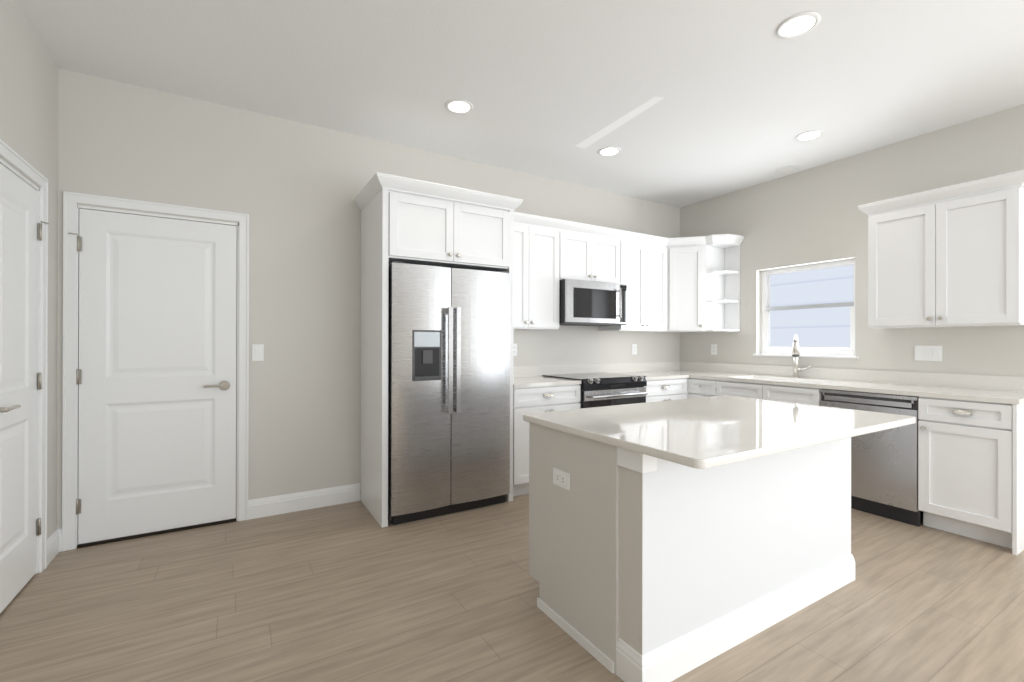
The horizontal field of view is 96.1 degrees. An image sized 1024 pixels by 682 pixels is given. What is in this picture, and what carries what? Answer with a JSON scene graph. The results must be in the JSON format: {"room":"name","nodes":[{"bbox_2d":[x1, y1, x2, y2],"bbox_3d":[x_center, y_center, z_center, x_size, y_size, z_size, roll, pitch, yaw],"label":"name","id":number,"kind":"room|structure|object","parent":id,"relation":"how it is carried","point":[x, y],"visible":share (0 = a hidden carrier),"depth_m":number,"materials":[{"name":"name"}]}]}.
{"room":"kitchen","nodes":[
{"label":"kitchen","id":0,"kind":"room"},
{"bbox_2d":[0,0,58,538],"bbox_3d":[-0.806,-0.186,-0.590,0.160,2.860,7.613,0,0,-31],"label":"wall","id":1,"kind":"structure","parent":0,"point":[29,71],"depth_m":2.46,"materials":[{"name":"white paint"}]},
{"bbox_2d":[0,139,47,573],"bbox_3d":[-2.394,0.179,2.188,0.078,2.132,0.745,0,0,-31],"label":"door frame","id":2,"kind":"structure","parent":1,"relation":"attached to","point":[18,161],"depth_m":2.47,"materials":[{"name":"white wood"}]},
{"bbox_2d":[0,163,48,612],"bbox_3d":[-2.379,0.217,2.221,0.096,2.032,0.651,0,0,-31],"label":"door","id":3,"kind":"structure","parent":1,"relation":"in","point":[20,375],"depth_m":2.25,"materials":[{"name":"white wood"}]},
{"bbox_2d":[57,68,679,528],"bbox_3d":[-0.378,-0.178,4.191,6.073,2.860,0.160,0,0,-31],"label":"wall","id":4,"kind":"structure","parent":0,"point":[291,188],"depth_m":3.37,"materials":[{"name":"white paint"}]},
{"bbox_2d":[69,209,236,543],"bbox_3d":[-2.271,0.214,2.957,0.855,2.024,0.096,0,0,-31],"label":"back door","id":5,"kind":"structure","parent":4,"relation":"in","point":[156,376],"depth_m":2.96,"materials":[{"name":"white wood"}]},
{"bbox_2d":[62,191,248,551],"bbox_3d":[-2.266,0.180,2.995,0.955,2.132,0.078,0,0,-31],"label":"door frame","id":6,"kind":"structure","parent":4,"relation":"attached to","point":[70,407],"depth_m":2.79,"materials":[{"name":"white wood"}]},
{"bbox_2d":[252,344,263,360],"bbox_3d":[-1.794,0.082,3.247,0.072,0.116,0.010,0,0,-31],"label":"switch","id":7,"kind":"object","parent":4,"relation":"attached to","point":[257,352],"visible":1,"depth_m":3.25,"materials":[{"name":"white plastic"}]},
{"bbox_2d":[248,483,359,519],"bbox_3d":[-1.517,1.181,3.411,0.762,0.133,0.014,0,0,-31],"label":"baseboard","id":8,"kind":"structure","parent":4,"relation":"attached to","point":[283,504],"depth_m":3.39,"materials":[{"name":"white wood"}]},
{"bbox_2d":[513,344,516,355],"bbox_3d":[0.018,0.083,4.328,0.072,0.116,0.009,0,0,-31],"label":"electrical outlet","id":9,"kind":"object","parent":4,"relation":"attached to","point":[514,349],"visible":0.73,"depth_m":4.33,"materials":[{"name":"white plastic"}]},
{"bbox_2d":[513,224,536,329],"bbox_3d":[-0.053,-0.570,4.101,0.393,0.925,0.325,0,0,-31],"label":"upper cabinet","id":10,"kind":"object","parent":4,"relation":"attached to","point":[525,237],"depth_m":4.01,"materials":[{"name":"white wood"}]},
{"bbox_2d":[354,172,744,246],"bbox_3d":[0.603,-1.058,4.201,3.780,0.087,0.825,0,0,-31],"label":"crown molding","id":11,"kind":"structure","parent":10,"relation":"attached to","point":[377,183],"depth_m":3.57,"materials":[{"name":"white wood"}]},
{"bbox_2d":[537,227,560,329],"bbox_3d":[0.184,-0.569,4.243,0.394,0.925,0.325,0,0,-31],"label":"upper cabinet","id":12,"kind":"object","parent":4,"relation":"attached to","point":[548,240],"depth_m":4.15,"materials":[{"name":"white wood"}]},
{"bbox_2d":[561,231,596,280],"bbox_3d":[0.543,-0.796,4.457,0.433,0.470,0.325,0,0,-31],"label":"upper cabinet","id":13,"kind":"object","parent":4,"relation":"attached to","point":[578,251],"depth_m":4.33,"materials":[{"name":"white wood"}]},
{"bbox_2d":[559,279,626,325],"bbox_3d":[0.713,-0.356,4.478,0.744,0.404,0.456,0,0,-31],"label":"over-the-range microwave","id":14,"kind":"object","parent":13,"relation":"attached to","point":[587,303],"visible":0.92,"depth_m":4.29,"materials":[{"name":"silver metal"}]},
{"bbox_2d":[597,236,620,283],"bbox_3d":[0.815,-0.795,4.619,0.433,0.470,0.325,0,0,-31],"label":"upper cabinet","id":15,"kind":"object","parent":4,"relation":"attached to","point":[608,249],"depth_m":4.52,"materials":[{"name":"white wood"}]},
{"bbox_2d":[599,240,640,331],"bbox_3d":[1.174,-0.566,4.833,0.396,0.925,0.325,0,0,-31],"label":"upper cabinet","id":16,"kind":"object","parent":4,"relation":"attached to","point":[630,251],"depth_m":4.69,"materials":[{"name":"white wood"}]},
{"bbox_2d":[632,344,636,353],"bbox_3d":[1.368,0.092,5.133,0.072,0.116,0.009,0,0,-31],"label":"electrical outlet","id":17,"kind":"object","parent":4,"relation":"attached to","point":[634,348],"visible":1,"depth_m":5.13,"materials":[{"name":"white plastic"}]},
{"bbox_2d":[641,243,668,331],"bbox_3d":[1.457,-0.565,4.968,0.463,0.925,0.384,0,0,-31],"label":"upper cabinet","id":18,"kind":"object","parent":4,"relation":"attached to","point":[654,259],"depth_m":4.85,"materials":[{"name":"white wood"}]},
{"bbox_2d":[669,244,724,332],"bbox_3d":[1.884,-0.564,5.099,0.657,0.925,0.595,0,0,-31],"label":"upper cabinet","id":19,"kind":"object","parent":4,"relation":"attached to","point":[696,273],"depth_m":4.90,"materials":[{"name":"white wood"}]},
{"bbox_2d":[0,493,1023,681],"bbox_3d":[1.533,1.311,0.980,6.073,0.120,7.913,0,0,-31],"label":"floor","id":20,"kind":"structure","parent":0,"point":[355,591],"depth_m":2.11,"materials":[{"name":"brown wood"}]},
{"bbox_2d":[360,189,513,527],"bbox_3d":[-0.579,0.108,3.592,1.025,2.285,0.660,0,0,-31],"label":"tall cabinet","id":21,"kind":"object","parent":20,"relation":"on","point":[406,228],"visible":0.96,"depth_m":3.30,"materials":[{"name":"white wood"}]},
{"bbox_2d":[388,261,509,524],"bbox_3d":[-0.554,0.357,3.556,0.920,1.787,0.690,0,0,-31],"label":"fridge","id":22,"kind":"object","parent":20,"relation":"on","point":[448,390],"visible":1,"depth_m":3.26,"materials":[{"name":"grey metal"}]},
{"bbox_2d":[513,384,580,495],"bbox_3d":[0.140,0.810,4.039,0.668,0.884,0.630,0,0,-31],"label":"base cabinet","id":23,"kind":"object","parent":20,"relation":"on","point":[526,400],"depth_m":3.68,"materials":[{"name":"white wood"}]},
{"bbox_2d":[513,335,1023,404],"bbox_3d":[1.601,0.261,3.576,2.700,0.642,2.922,0,0,-31],"label":"countertop","id":24,"kind":"structure","parent":23,"relation":"on","point":[996,389],"depth_m":3.93,"materials":[{"name":"stone"}]},
{"bbox_2d":[542,372,647,408],"bbox_3d":[0.793,0.786,4.338,0.770,0.936,0.671,0,0,-31],"label":"range","id":25,"kind":"object","parent":20,"relation":"on","point":[600,389],"visible":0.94,"depth_m":4.11,"materials":[{"name":"grey metal"}]},
{"bbox_2d":[643,378,684,401],"bbox_3d":[1.364,0.814,4.769,0.662,0.884,0.630,0,0,-31],"label":"base cabinet","id":26,"kind":"object","parent":20,"relation":"on","point":[662,389],"depth_m":4.48,"materials":[{"name":"white wood"}]},
{"bbox_2d":[685,378,692,398],"bbox_3d":[1.895,0.816,5.062,0.670,0.884,0.670,0,0,-31],"label":"base cabinet","id":27,"kind":"object","parent":20,"relation":"on","point":[688,381],"depth_m":4.65,"materials":[{"name":"white wood"}]},
{"bbox_2d":[529,422,854,681],"bbox_3d":[0.933,0.822,2.337,1.576,0.859,0.757,0,0,-31],"label":"kitchen island","id":28,"kind":"object","parent":20,"relation":"on","point":[644,568],"visible":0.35,"depth_m":1.88,"materials":[{"name":"white paint"}]},
{"bbox_2d":[553,467,569,490],"bbox_3d":[0.214,0.602,2.010,0.009,0.072,0.116,0,0,-31],"label":"outlet","id":29,"kind":"object","parent":28,"relation":"attached to","point":[561,478],"visible":1,"depth_m":2.00,"materials":[{"name":"white plastic"}]},
{"bbox_2d":[523,395,915,468],"bbox_3d":[0.998,0.377,2.240,1.610,0.030,1.025,0,0,-31],"label":"island countertop","id":30,"kind":"structure","parent":28,"relation":"on","point":[706,432],"depth_m":1.97,"materials":[{"name":"stone"}]},
{"bbox_2d":[693,378,760,397],"bbox_3d":[2.151,0.816,4.670,0.630,0.884,0.385,0,0,-31],"label":"base cabinet","id":31,"kind":"object","parent":20,"relation":"on","point":[701,387],"depth_m":4.33,"materials":[{"name":"white wood"}]},
{"bbox_2d":[754,398,808,404],"bbox_3d":[2.437,0.930,4.192,0.630,0.655,0.970,0,0,-31],"label":"base cabinet","id":32,"kind":"object","parent":20,"relation":"on","point":[754,398],"depth_m":3.87,"materials":[{"name":"white wood"}]},
{"bbox_2d":[820,389,919,526],"bbox_3d":[2.820,0.818,3.501,0.582,0.879,0.602,0,0,-31],"label":"dishwasher","id":33,"kind":"object","parent":20,"relation":"on","point":[884,473],"visible":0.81,"depth_m":3.25,"materials":[{"name":"grey metal"}]},
{"bbox_2d":[918,397,1023,554],"bbox_3d":[3.114,0.815,3.055,0.632,0.884,0.458,0,0,-31],"label":"base cabinet","id":34,"kind":"object","parent":20,"relation":"on","point":[970,469],"depth_m":2.87,"materials":[{"name":"white wood"}]},
{"bbox_2d":[14,0,1023,207],"bbox_3d":[1.539,-1.669,0.984,6.073,0.120,7.913,0,0,-31],"label":"ceiling","id":35,"kind":"structure","parent":0,"point":[745,91],"depth_m":2.74,"materials":[{"name":"white paint"}]},
{"bbox_2d":[445,99,473,113],"bbox_3d":[-0.362,-1.606,3.157,0.196,0.006,0.196,0,0,-31],"label":"recessed light","id":36,"kind":"object","parent":35,"relation":"in","point":[457,106],"visible":1,"depth_m":3.15,"materials":[{"name":"white plastic"}]},
{"bbox_2d":[598,146,620,156],"bbox_3d":[0.825,-1.602,3.894,0.196,0.006,0.196,0,0,-31],"label":"recessed light","id":37,"kind":"object","parent":35,"relation":"in","point":[608,151],"visible":1,"depth_m":3.89,"materials":[{"name":"white plastic"}]},
{"bbox_2d":[576,97,663,148],"bbox_3d":[0.778,-1.606,3.424,0.132,0.001,0.898,0,0,-31],"label":"light strip","id":38,"kind":"object","parent":35,"relation":"attached to","point":[595,137],"visible":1,"depth_m":3.40,"materials":[{"name":"white plastic"}]},
{"bbox_2d":[776,165,799,172],"bbox_3d":[2.565,-1.598,4.278,0.196,0.006,0.196,0,0,-31],"label":"recessed light","id":39,"kind":"object","parent":35,"relation":"in","point":[787,168],"visible":0.98,"depth_m":4.28,"materials":[{"name":"white plastic"}]},
{"bbox_2d":[776,12,820,38],"bbox_3d":[1.457,-1.603,2.342,0.196,0.006,0.196,0,0,-31],"label":"recessed light","id":40,"kind":"object","parent":35,"relation":"in","point":[798,25],"visible":1,"depth_m":2.34,"materials":[{"name":"white plastic"}]},
{"bbox_2d":[794,130,823,141],"bbox_3d":[2.319,-1.600,3.589,0.196,0.006,0.196,0,0,-31],"label":"recessed light","id":41,"kind":"object","parent":35,"relation":"in","point":[808,135],"visible":0.98,"depth_m":3.58,"materials":[{"name":"white plastic"}]},
{"bbox_2d":[680,104,1023,376],"bbox_3d":[4.049,-0.172,2.306,0.200,2.860,7.613,0,0,-31],"label":"wall","id":42,"kind":"structure","parent":0,"point":[814,215],"depth_m":3.94,"materials":[{"name":"white paint"}]},
{"bbox_2d":[711,344,716,354],"bbox_3d":[2.248,0.093,5.120,0.009,0.116,0.072,0,0,-31],"label":"electrical outlet","id":43,"kind":"object","parent":42,"relation":"attached to","point":[713,349],"visible":1,"depth_m":5.12,"materials":[{"name":"white plastic"}]},
{"bbox_2d":[753,354,857,358],"bbox_3d":[2.780,0.141,4.362,0.172,0.020,0.925,0,0,-31],"label":"window sill","id":44,"kind":"structure","parent":42,"relation":"attached to","point":[821,356],"depth_m":4.22,"materials":[{"name":"white"}]},
{"bbox_2d":[761,259,854,355],"bbox_3d":[2.827,-0.285,4.390,0.065,0.872,0.875,0,0,-31],"label":"window","id":45,"kind":"structure","parent":42,"relation":"in","point":[766,309],"depth_m":4.42,"materials":[{"name":"white plastic"}]},
{"bbox_2d":[865,192,920,328],"bbox_3d":[3.042,-0.584,3.482,0.325,0.965,0.466,0,0,-31],"label":"upper cabinet","id":46,"kind":"object","parent":42,"relation":"attached to","point":[894,224],"depth_m":3.46,"materials":[{"name":"white wood"}]},
{"bbox_2d":[915,346,941,360],"bbox_3d":[3.194,0.093,3.531,0.010,0.116,0.164,0,0,-31],"label":"light switch","id":47,"kind":"object","parent":42,"relation":"attached to","point":[928,353],"visible":1,"depth_m":3.53,"materials":[{"name":"white plastic"}]},
{"bbox_2d":[921,170,1023,327],"bbox_3d":[3.221,-0.584,3.182,0.325,0.965,0.466,0,0,-31],"label":"upper cabinet","id":48,"kind":"object","parent":42,"relation":"attached to","point":[950,256],"depth_m":3.08,"materials":[{"name":"white wood"}]},
{"label":"outside","id":49,"kind":"structure","parent":0,"visible":0},
{"bbox_2d":[770,265,853,346],"bbox_3d":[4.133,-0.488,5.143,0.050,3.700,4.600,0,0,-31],"label":"window glass","id":50,"kind":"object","parent":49,"point":[823,327],"depth_m":5.74,"materials":[{"name":"clear glass"}]}
]}

